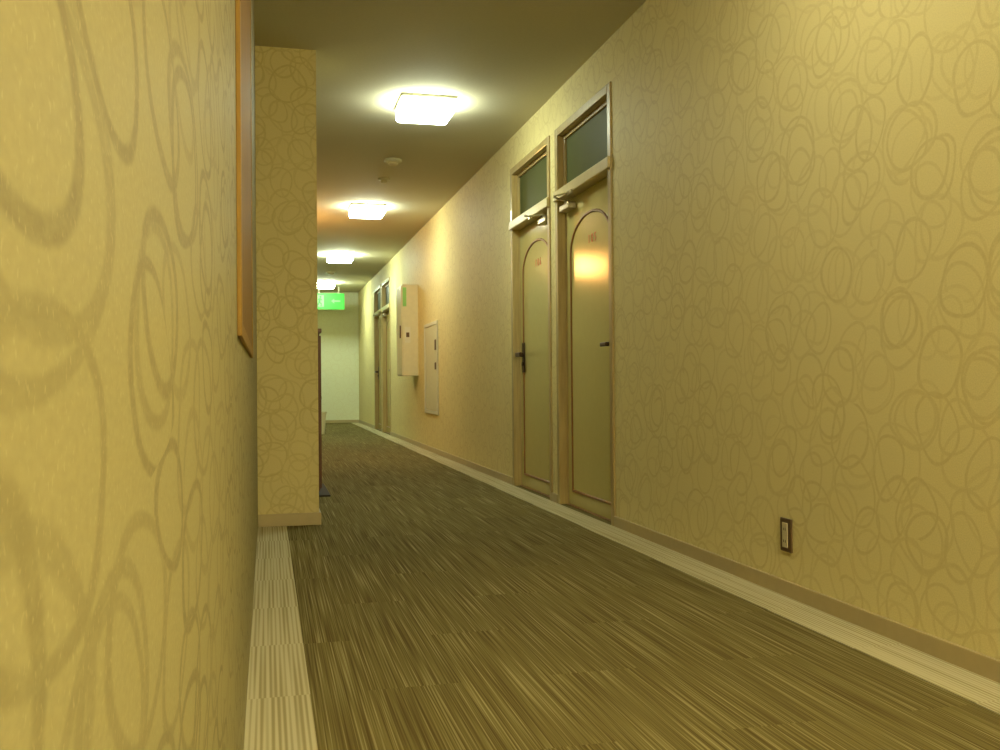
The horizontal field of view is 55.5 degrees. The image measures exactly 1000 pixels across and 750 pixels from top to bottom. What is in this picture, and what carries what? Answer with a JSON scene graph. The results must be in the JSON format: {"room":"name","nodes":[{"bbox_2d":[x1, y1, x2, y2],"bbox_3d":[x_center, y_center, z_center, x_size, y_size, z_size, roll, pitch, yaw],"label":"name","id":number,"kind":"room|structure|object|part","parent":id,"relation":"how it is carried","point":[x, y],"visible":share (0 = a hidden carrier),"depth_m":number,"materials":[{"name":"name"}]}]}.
{"room":"hotel corridor","nodes":[
{"label":"hotel corridor","id":0,"kind":"room"},
{"bbox_2d":[0,0,257,749],"bbox_3d":[-2.160,-0.472,8.228,0.160,2.720,23.320,0,0,-14],"label":"wall","id":1,"kind":"structure","parent":0,"point":[129,459],"depth_m":0.37,"materials":[{"name":"paper"}]},
{"bbox_2d":[235,0,252,357],"bbox_3d":[-0.687,-0.747,2.568,0.009,1.360,1.520,0,0,-14],"label":"framed board","id":2,"kind":"object","parent":1,"relation":"attached to","point":[242,7],"visible":0.99,"depth_m":2.19,"materials":[{"name":"brown wood"}]},
{"bbox_3d":[-0.688,-0.747,2.568,0.007,1.300,1.360,0,0,-14],"label":"board panel","id":3,"kind":"part","parent":2,"relation":"part of","materials":[{"name":"brown wood"}]},
{"bbox_2d":[255,46,318,514],"bbox_3d":[-1.266,-0.502,5.631,0.339,2.720,0.470,0,0,-14],"label":"wall pillar","id":4,"kind":"structure","parent":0,"point":[285,78],"depth_m":5.40,"materials":[{"name":"paper"}]},
{"bbox_2d":[258,509,320,526],"bbox_3d":[-1.248,0.823,5.615,0.351,0.070,0.482,0,0,-14],"label":"baseboard","id":5,"kind":"structure","parent":4,"relation":"attached to","point":[292,519],"depth_m":5.38,"materials":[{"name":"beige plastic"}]},
{"bbox_2d":[317,292,358,419],"bbox_3d":[-3.906,-0.360,19.722,1.923,2.720,0.160,0,0,-14],"label":"wall","id":6,"kind":"structure","parent":0,"point":[339,334],"depth_m":19.78,"materials":[{"name":"paint"}]},
{"bbox_2d":[326,420,358,422],"bbox_3d":[-3.880,0.969,19.626,1.911,0.060,0.012,0,0,-14],"label":"baseboard","id":7,"kind":"structure","parent":6,"relation":"attached to","point":[327,421],"depth_m":19.76,"materials":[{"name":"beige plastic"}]},
{"bbox_2d":[253,0,645,291],"bbox_3d":[-0.996,-1.890,8.528,2.583,0.100,23.320,0,0,-14],"label":"ceiling","id":8,"kind":"structure","parent":0,"point":[502,61],"depth_m":6.08,"materials":[{"name":"paint"}]},
{"bbox_2d":[317,281,334,288],"bbox_3d":[-3.297,-1.689,17.847,0.376,0.105,0.376,0,0,-14],"label":"ceiling lamp","id":9,"kind":"object","parent":8,"relation":"attached to","point":[320,284],"visible":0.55,"depth_m":17.69,"materials":[{"name":"white plastic"}]},
{"bbox_2d":[318,287,344,309],"bbox_3d":[-3.358,-1.509,18.649,0.600,0.450,0.069,0,0,-14],"label":"exit sign","id":10,"kind":"object","parent":8,"relation":"hanging from","point":[326,301],"visible":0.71,"depth_m":18.63,"materials":[{"name":"green plastic"}]},
{"bbox_2d":[326,253,353,262],"bbox_3d":[-2.368,-1.729,14.059,0.376,0.105,0.376,0,0,-14],"label":"ceiling lamp","id":11,"kind":"object","parent":8,"relation":"attached to","point":[332,257],"visible":1,"depth_m":13.90,"materials":[{"name":"white plastic"}]},
{"bbox_2d":[348,203,385,218],"bbox_3d":[-1.440,-1.769,10.271,0.376,0.105,0.376,0,0,-14],"label":"ceiling lamp","id":12,"kind":"object","parent":8,"relation":"attached to","point":[356,210],"visible":1,"depth_m":10.12,"materials":[{"name":"white plastic"}]},
{"bbox_2d":[378,177,389,183],"bbox_3d":[-1.085,-1.810,8.866,0.110,0.052,0.110,0,0,-14],"label":"smoke detector","id":13,"kind":"object","parent":8,"relation":"attached to","point":[383,180],"visible":1,"depth_m":8.84,"materials":[{"name":"plastic"}]},
{"bbox_2d":[384,158,401,165],"bbox_3d":[-0.916,-1.818,8.135,0.150,0.052,0.150,0,0,-14],"label":"smoke detector","id":14,"kind":"object","parent":8,"relation":"attached to","point":[391,161],"visible":1,"depth_m":8.10,"materials":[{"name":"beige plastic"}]},
{"bbox_2d":[394,93,456,124],"bbox_3d":[-0.511,-1.809,6.484,0.376,0.105,0.376,0,0,-14],"label":"ceiling lamp","id":15,"kind":"object","parent":8,"relation":"attached to","point":[410,107],"visible":1,"depth_m":6.34,"materials":[{"name":"white plastic"}]},
{"bbox_2d":[287,423,999,749],"bbox_3d":[-0.971,0.930,8.504,2.583,0.100,23.320,0,0,-14],"label":"floor","id":16,"kind":"structure","parent":0,"point":[440,607],"depth_m":2.87,"materials":[{"name":"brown carpet"}]},
{"bbox_2d":[244,526,317,749],"bbox_3d":[-0.270,0.811,1.222,0.158,0.003,8.518,0,0,-14],"label":"carpet border","id":17,"kind":"object","parent":16,"relation":"on","point":[279,712],"visible":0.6,"depth_m":2.75,"materials":[{"name":"beige carpet"}]},
{"bbox_2d":[321,412,326,433],"bbox_3d":[-2.932,0.775,15.336,0.270,0.360,0.270,0,0,-14],"label":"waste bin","id":18,"kind":"object","parent":16,"relation":"on","point":[323,414],"visible":0.27,"depth_m":15.28,"materials":[{"name":"white plastic"}]},
{"bbox_2d":[318,329,330,496],"bbox_3d":[-1.536,0.274,7.132,0.460,1.200,0.830,0,0,-14],"label":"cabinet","id":19,"kind":"object","parent":16,"relation":"on","point":[323,492],"visible":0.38,"depth_m":6.79,"materials":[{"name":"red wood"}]},
{"bbox_3d":[-1.329,0.265,6.984,0.012,1.090,0.385,0,0,-14],"label":"door","id":20,"kind":"part","parent":19,"relation":"part of","materials":[{"name":"red wood"}]},
{"bbox_2d":[352,422,999,714],"bbox_3d":[-0.295,0.874,8.665,0.168,0.003,22.988,0,0,-14],"label":"carpet border","id":21,"kind":"object","parent":16,"relation":"on","point":[984,692],"visible":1,"depth_m":3.32,"materials":[{"name":"beige carpet"}]},
{"bbox_2d":[358,0,999,659],"bbox_3d":[-0.137,-0.485,8.724,0.160,2.720,23.320,0,0,-14],"label":"wall","id":22,"kind":"structure","parent":0,"point":[806,193],"depth_m":3.48,"materials":[{"name":"paper"}]},
{"bbox_2d":[373,285,381,431],"bbox_3d":[-2.087,-0.278,16.435,0.256,2.470,1.050,0,0,-14],"label":"door","id":23,"kind":"structure","parent":22,"relation":"in","point":[377,292],"depth_m":16.79,"materials":[{"name":"beige wood"}]},
{"bbox_3d":[-2.061,-0.014,16.438,0.008,1.759,0.765,0,0,-14],"label":"arched moulding","id":24,"kind":"part","parent":23,"relation":"part of","materials":[{"name":"beige wood"}]},
{"bbox_2d":[378,277,390,433],"bbox_3d":[-1.806,-0.290,15.289,0.256,2.470,1.050,0,0,-14],"label":"door","id":25,"kind":"structure","parent":22,"relation":"in","point":[385,286],"depth_m":15.65,"materials":[{"name":"beige wood"}]},
{"bbox_3d":[-1.780,-0.026,15.292,0.008,1.759,0.765,0,0,-14],"label":"arched moulding","id":26,"kind":"part","parent":25,"relation":"part of","materials":[{"name":"beige wood"}]},
{"bbox_2d":[396,284,418,375],"bbox_3d":[-1.207,-0.566,12.269,0.228,1.160,0.506,0,0,-14],"label":"wall box","id":27,"kind":"object","parent":22,"relation":"attached to","point":[406,294],"visible":1,"depth_m":12.04,"materials":[{"name":"beige metal"}]},
{"bbox_3d":[-1.297,-0.566,12.250,0.012,1.130,0.470,0,0,-14],"label":"box door","id":28,"kind":"part","parent":27,"relation":"part of","materials":[{"name":"beige metal"}]},
{"bbox_3d":[-1.167,-0.509,12.022,0.070,0.200,0.003,0,0,-14],"label":"instruction plate","id":29,"kind":"part","parent":27,"relation":"part of","materials":[{"name":"black metal"}]},
{"bbox_2d":[424,320,438,414],"bbox_3d":[-0.804,-0.080,11.079,0.020,1.060,0.900,0,0,-14],"label":"wall box","id":30,"kind":"object","parent":22,"relation":"attached to","point":[431,360],"visible":1,"depth_m":11.04,"materials":[{"name":"white plastic"}]},
{"bbox_2d":[509,136,552,500],"bbox_3d":[0.244,-0.379,6.927,0.256,2.470,1.050,0,0,-14],"label":"door","id":31,"kind":"structure","parent":22,"relation":"in","point":[530,199],"depth_m":7.05,"materials":[{"name":"beige wood"}]},
{"bbox_3d":[0.162,-0.134,7.247,0.068,0.230,0.150,0,0,-14],"label":"lever handle","id":32,"kind":"part","parent":31,"relation":"part of","materials":[{"name":"brown metal"}]},
{"bbox_3d":[0.324,0.853,6.933,0.115,0.006,0.946,0,0,-14],"label":"sill","id":33,"kind":"part","parent":31,"relation":"part of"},
{"bbox_3d":[0.270,-0.114,6.930,0.008,1.759,0.765,0,0,-14],"label":"arched moulding","id":34,"kind":"part","parent":31,"relation":"part of","materials":[{"name":"beige wood"}]},
{"bbox_2d":[553,81,615,525],"bbox_3d":[0.525,-0.391,5.781,0.256,2.470,1.050,0,0,-14],"label":"door","id":35,"kind":"structure","parent":22,"relation":"in","point":[582,196],"depth_m":5.86,"materials":[{"name":"beige wood"}]},
{"bbox_3d":[0.605,0.841,5.787,0.115,0.006,0.946,0,0,-14],"label":"sill","id":36,"kind":"part","parent":35,"relation":"part of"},
{"bbox_3d":[0.551,-0.126,5.784,0.008,1.759,0.765,0,0,-14],"label":"arched moulding","id":37,"kind":"part","parent":35,"relation":"part of","materials":[{"name":"beige wood"}]},
{"bbox_3d":[0.616,-0.155,5.395,0.068,0.170,0.111,0,0,-14],"label":"lever handle","id":38,"kind":"part","parent":35,"relation":"part of","materials":[{"name":"brown metal"}]},
{"bbox_2d":[359,420,999,682],"bbox_3d":[-0.209,0.845,8.692,0.012,0.060,23.000,0,0,-14],"label":"baseboard","id":39,"kind":"structure","parent":22,"relation":"attached to","point":[978,663],"depth_m":3.31,"materials":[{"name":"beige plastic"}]},
{"bbox_2d":[780,517,792,552],"bbox_3d":[1.058,0.592,3.517,0.013,0.124,0.076,0,0,-14],"label":"wall outlet","id":40,"kind":"object","parent":22,"relation":"attached to","point":[786,537],"visible":1,"depth_m":3.50,"materials":[{"name":"beige plastic"}]}
]}

